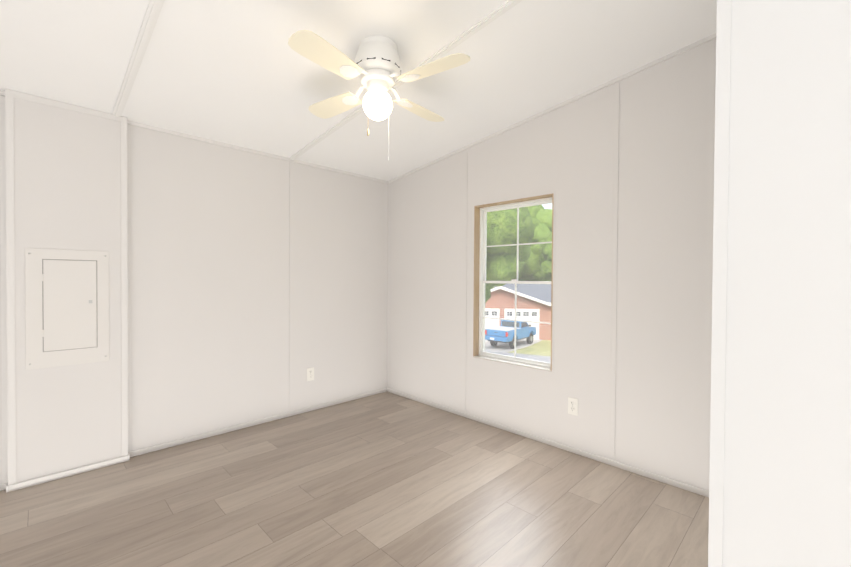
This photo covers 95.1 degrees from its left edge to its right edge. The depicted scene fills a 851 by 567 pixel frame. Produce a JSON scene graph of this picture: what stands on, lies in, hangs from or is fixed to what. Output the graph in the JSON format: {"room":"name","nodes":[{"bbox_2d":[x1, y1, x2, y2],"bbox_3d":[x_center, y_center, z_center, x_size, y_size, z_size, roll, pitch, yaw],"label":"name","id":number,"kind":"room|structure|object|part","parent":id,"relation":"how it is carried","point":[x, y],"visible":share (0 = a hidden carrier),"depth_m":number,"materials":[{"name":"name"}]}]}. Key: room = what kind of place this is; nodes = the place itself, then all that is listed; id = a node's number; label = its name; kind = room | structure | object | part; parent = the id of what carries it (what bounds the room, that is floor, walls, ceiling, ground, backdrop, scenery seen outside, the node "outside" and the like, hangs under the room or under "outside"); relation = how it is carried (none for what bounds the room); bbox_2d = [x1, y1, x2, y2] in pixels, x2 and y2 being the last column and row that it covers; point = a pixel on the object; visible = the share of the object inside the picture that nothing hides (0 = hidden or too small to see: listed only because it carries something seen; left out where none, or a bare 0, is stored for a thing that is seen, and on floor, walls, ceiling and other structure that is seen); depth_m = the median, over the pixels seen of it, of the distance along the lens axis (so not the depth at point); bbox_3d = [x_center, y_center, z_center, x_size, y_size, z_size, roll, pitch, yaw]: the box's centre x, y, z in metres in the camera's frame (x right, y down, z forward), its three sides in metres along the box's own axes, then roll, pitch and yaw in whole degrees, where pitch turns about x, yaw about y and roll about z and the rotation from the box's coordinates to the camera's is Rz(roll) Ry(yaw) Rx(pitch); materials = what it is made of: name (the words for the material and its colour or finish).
{"room":"empty bedroom","nodes":[
{"label":"empty bedroom","id":0,"kind":"room"},
{"bbox_2d":[14,91,121,482],"bbox_3d":[-2.121,0.020,2.334,0.522,2.250,0.050,0,1,-45],"label":"wall","id":1,"kind":"structure","parent":0,"point":[67,179],"depth_m":2.30,"materials":[{"name":"paint"}]},
{"bbox_2d":[0,89,130,484],"bbox_3d":[-2.120,0.043,2.333,0.574,2.204,0.054,0,1,-45],"label":"trim","id":2,"kind":"structure","parent":1,"relation":"attached to","point":[7,287],"depth_m":2.16,"materials":[{"name":"white"}]},
{"bbox_2d":[25,248,108,369],"bbox_3d":[-2.107,0.143,2.305,0.367,0.685,0.014,0,1,-45],"label":"breaker panel","id":3,"kind":"object","parent":1,"relation":"attached to","point":[66,307],"visible":1,"depth_m":2.29,"materials":[{"name":"white paint"}]},
{"bbox_3d":[-2.103,0.126,2.310,0.233,0.526,0.005,0,1,-45],"label":"door","id":4,"kind":"part","parent":3,"relation":"part of","materials":[{"name":"white paint"}]},
{"bbox_2d":[0,125,387,483],"bbox_3d":[-2.066,-0.407,2.501,4.840,3.100,0.120,0,1,-45],"label":"wall","id":5,"kind":"structure","parent":0,"point":[209,256],"depth_m":3.05,"materials":[{"name":"paint"}]},
{"bbox_2d":[0,90,387,182],"bbox_3d":[-2.020,-1.050,2.442,4.588,0.032,0.012,0,1,-45],"label":"trim","id":6,"kind":"structure","parent":5,"relation":"attached to","point":[132,123],"depth_m":3.00,"materials":[{"name":"white wood"}]},
{"bbox_2d":[289,161,292,409],"bbox_3d":[-2.173,0.020,2.315,2.910,2.150,0.004,0,1,-45],"label":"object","id":7,"kind":"structure","parent":5,"relation":"attached to","point":[290,264],"depth_m":3.33,"materials":[{"name":"paint"}]},
{"bbox_2d":[307,367,313,380],"bbox_3d":[-1.025,0.810,3.472,0.070,0.115,0.008,0,1,-45],"label":"electrical outlet","id":8,"kind":"object","parent":5,"relation":"attached to","point":[310,374],"visible":1,"depth_m":3.47,"materials":[{"name":"white plastic"}]},
{"bbox_2d":[0,392,708,566],"bbox_3d":[-0.128,1.240,0.567,4.840,0.120,5.640,0,1,-45],"label":"floor","id":9,"kind":"structure","parent":0,"point":[386,479],"depth_m":2.04,"materials":[{"name":"laminate"}]},
{"bbox_2d":[0,0,716,180],"bbox_3d":[-0.111,-1.411,0.534,4.840,0.811,5.640,0,1,-45],"label":"ceiling","id":10,"kind":"structure","parent":0,"point":[241,73],"depth_m":2.10,"materials":[{"name":"white paint"}]},
{"bbox_2d":[112,0,164,116],"bbox_3d":[-0.073,-1.326,0.573,0.044,0.638,5.400,0,1,-45],"label":"batten","id":11,"kind":"object","parent":10,"relation":"attached to","point":[152,13],"depth_m":1.90,"materials":[{"name":"white wood"}]},
{"bbox_2d":[288,30,469,160],"bbox_3d":[-0.232,-0.944,2.030,0.812,0.599,0.824,0,1,-10],"label":"ceiling fan","id":12,"kind":"object","parent":10,"relation":"hanging from","point":[375,67],"visible":1,"depth_m":1.94,"materials":[{"name":"white metal"}]},
{"bbox_3d":[-0.433,-1.011,1.736,0.375,0.032,0.181,0,1,-45],"label":"blade","id":13,"kind":"part","parent":12,"relation":"part of","materials":[{"name":"beige wood"}]},
{"bbox_3d":[-0.526,-1.018,2.231,0.160,0.032,0.376,0,1,-45],"label":"blade","id":14,"kind":"part","parent":12,"relation":"part of","materials":[{"name":"beige wood"}]},
{"bbox_3d":[-0.249,-0.929,2.028,0.154,0.151,0.154,0,1,-45],"label":"globe","id":15,"kind":"part","parent":12,"relation":"part of","materials":[{"name":"white glass"}]},
{"bbox_3d":[-0.192,-0.827,2.028,0.006,0.373,0.006,0,1,-45],"label":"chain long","id":16,"kind":"part","parent":12,"relation":"part of","materials":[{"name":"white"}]},
{"bbox_3d":[-0.035,-1.016,2.297,0.376,0.032,0.150,0,1,-45],"label":"blade","id":17,"kind":"part","parent":12,"relation":"part of","materials":[{"name":"beige wood"}]},
{"bbox_3d":[0.036,-1.009,1.832,0.171,0.032,0.376,0,1,-45],"label":"blade","id":18,"kind":"part","parent":12,"relation":"part of","materials":[{"name":"beige wood"}]},
{"bbox_2d":[289,0,521,159],"bbox_3d":[0.762,-1.331,1.405,0.044,0.638,5.400,0,1,-45],"label":"batten","id":19,"kind":"object","parent":10,"relation":"attached to","point":[506,6],"visible":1,"depth_m":2.06,"materials":[{"name":"white wood"}]},
{"bbox_2d":[387,38,715,489],"bbox_3d":[1.554,-0.380,2.213,0.120,3.100,5.640,0,1,-45],"label":"wall","id":20,"kind":"structure","parent":0,"point":[565,153],"depth_m":2.56,"materials":[{"name":"paint"}]},
{"bbox_2d":[0,388,708,497],"bbox_3d":[-0.127,1.162,0.566,4.600,0.036,5.400,0,1,-45],"label":"baseboard","id":21,"kind":"structure","parent":20,"relation":"attached to","point":[110,462],"depth_m":2.67,"materials":[{"name":"white wood"}]},
{"bbox_2d":[472,192,554,373],"bbox_3d":[0.704,-0.009,3.074,0.135,1.295,0.730,0,1,-45],"label":"window","id":22,"kind":"structure","parent":20,"relation":"in","point":[478,221],"depth_m":3.14,"materials":[{"name":"brown wood"}]},
{"bbox_3d":[0.714,0.292,3.090,0.020,0.624,0.662,0,1,-45],"label":"window sash","id":23,"kind":"part","parent":22,"relation":"part of","materials":[{"name":"white plastic"}]},
{"bbox_3d":[0.714,0.292,3.090,0.004,0.604,0.642,0,1,-45],"label":"sash glass","id":24,"kind":"part","parent":22,"relation":"part of","materials":[{"name":"clear glass"}]},
{"bbox_3d":[0.735,-0.310,3.100,0.020,0.624,0.662,0,1,-45],"label":"window sash","id":25,"kind":"part","parent":22,"relation":"part of","materials":[{"name":"white plastic"}]},
{"bbox_3d":[0.735,-0.310,3.100,0.004,0.604,0.642,0,1,-45],"label":"sash glass","id":26,"kind":"part","parent":22,"relation":"part of","materials":[{"name":"clear glass"}]},
{"bbox_2d":[463,81,619,457],"bbox_3d":[1.205,-0.162,2.476,0.004,2.553,2.468,0,1,-45],"label":"trim","id":27,"kind":"structure","parent":20,"relation":"attached to","point":[614,272],"depth_m":2.48,"materials":[{"name":"paint"}]},
{"bbox_2d":[387,33,715,183],"bbox_3d":[0.665,-1.213,3.006,0.012,0.378,3.000,0,1,-45],"label":"trim","id":28,"kind":"structure","parent":20,"relation":"attached to","point":[664,58],"depth_m":2.63,"materials":[{"name":"white wood"}]},
{"bbox_2d":[568,397,577,415],"bbox_3d":[1.012,0.844,2.673,0.008,0.115,0.070,0,1,-45],"label":"electrical outlet","id":29,"kind":"object","parent":20,"relation":"attached to","point":[572,406],"visible":1,"depth_m":2.67,"materials":[{"name":"white plastic"}]},
{"bbox_2d":[722,0,850,566],"bbox_3d":[2.064,-0.357,0.604,1.430,3.100,2.400,0,1,-45],"label":"wall","id":30,"kind":"structure","parent":0,"point":[787,472],"depth_m":0.86,"materials":[{"name":"paint"}]},
{"bbox_2d":[708,0,731,566],"bbox_3d":[0.724,-0.270,0.950,0.028,2.900,0.028,0,1,-45],"label":"trim","id":31,"kind":"structure","parent":30,"relation":"attached to","point":[719,279],"depth_m":0.94,"materials":[{"name":"paint"}]},
{"label":"outside","id":32,"kind":"structure","parent":0,"visible":0},
{"bbox_2d":[507,340,550,355],"bbox_3d":[26.500,4.443,45.120,124.000,0.300,140.000,0,1,-45],"label":"lawn","id":33,"kind":"structure","parent":32,"point":[535,346],"depth_m":25.98,"materials":[{"name":"green plant"}]},
{"bbox_2d":[485,207,535,302],"bbox_3d":[1.625,-0.407,16.656,5.620,9.793,6.520,0,1,-45],"label":"tree","id":34,"kind":"object","parent":33,"relation":"on","point":[490,235],"depth_m":14.54,"materials":[{"name":"green plant"}]},
{"bbox_2d":[485,339,541,352],"bbox_3d":[4.095,4.323,28.555,9.121,0.023,6.909,0,1,-45],"label":"driveway","id":35,"kind":"structure","parent":33,"relation":"on","point":[507,347],"depth_m":26.86,"materials":[{"name":"concrete"}]},
{"bbox_2d":[485,320,536,348],"bbox_3d":[6.036,3.471,27.337,1.980,1.735,4.673,1,1,40],"label":"truck","id":36,"kind":"object","parent":35,"relation":"on","point":[510,336],"depth_m":26.33,"materials":[{"name":"blue paint"}]},
{"bbox_2d":[510,261,524,280],"bbox_3d":[7.955,-4.144,46.788,8.887,16.634,9.616,0,1,-45],"label":"tree","id":37,"kind":"object","parent":33,"relation":"on","point":[522,267],"depth_m":45.38,"materials":[{"name":"green plant"}]},
{"bbox_2d":[485,284,550,339],"bbox_3d":[10.261,2.066,35.275,24.997,4.490,11.439,0,1,6],"label":"house","id":38,"kind":"structure","parent":33,"relation":"on","point":[511,296],"depth_m":30.32,"materials":[{"name":"brick"}]},
{"bbox_2d":[490,352,550,362],"bbox_3d":[4.977,4.444,21.198,140.000,0.020,6.600,1,1,27],"label":"road","id":39,"kind":"structure","parent":33,"relation":"on","point":[547,359],"depth_m":23.52,"materials":[{"name":"concrete"}]},
{"bbox_2d":[528,205,539,217],"bbox_3d":[10.715,-4.606,52.248,10.187,17.471,9.669,0,1,-45],"label":"tree","id":40,"kind":"object","parent":33,"relation":"on","point":[535,212],"depth_m":49.10,"materials":[{"name":"green plant"}]},
{"bbox_2d":[518,208,551,280],"bbox_3d":[12.858,-3.212,51.962,11.120,14.720,11.003,0,1,-45],"label":"tree","id":41,"kind":"object","parent":33,"relation":"on","point":[534,251],"depth_m":47.50,"materials":[{"name":"green plant"}]},
{"bbox_2d":[533,235,551,280],"bbox_3d":[16.367,-0.929,45.997,8.578,10.333,7.755,0,1,-45],"label":"tree","id":42,"kind":"object","parent":33,"relation":"on","point":[544,271],"depth_m":44.15,"materials":[{"name":"green plant"}]}
]}

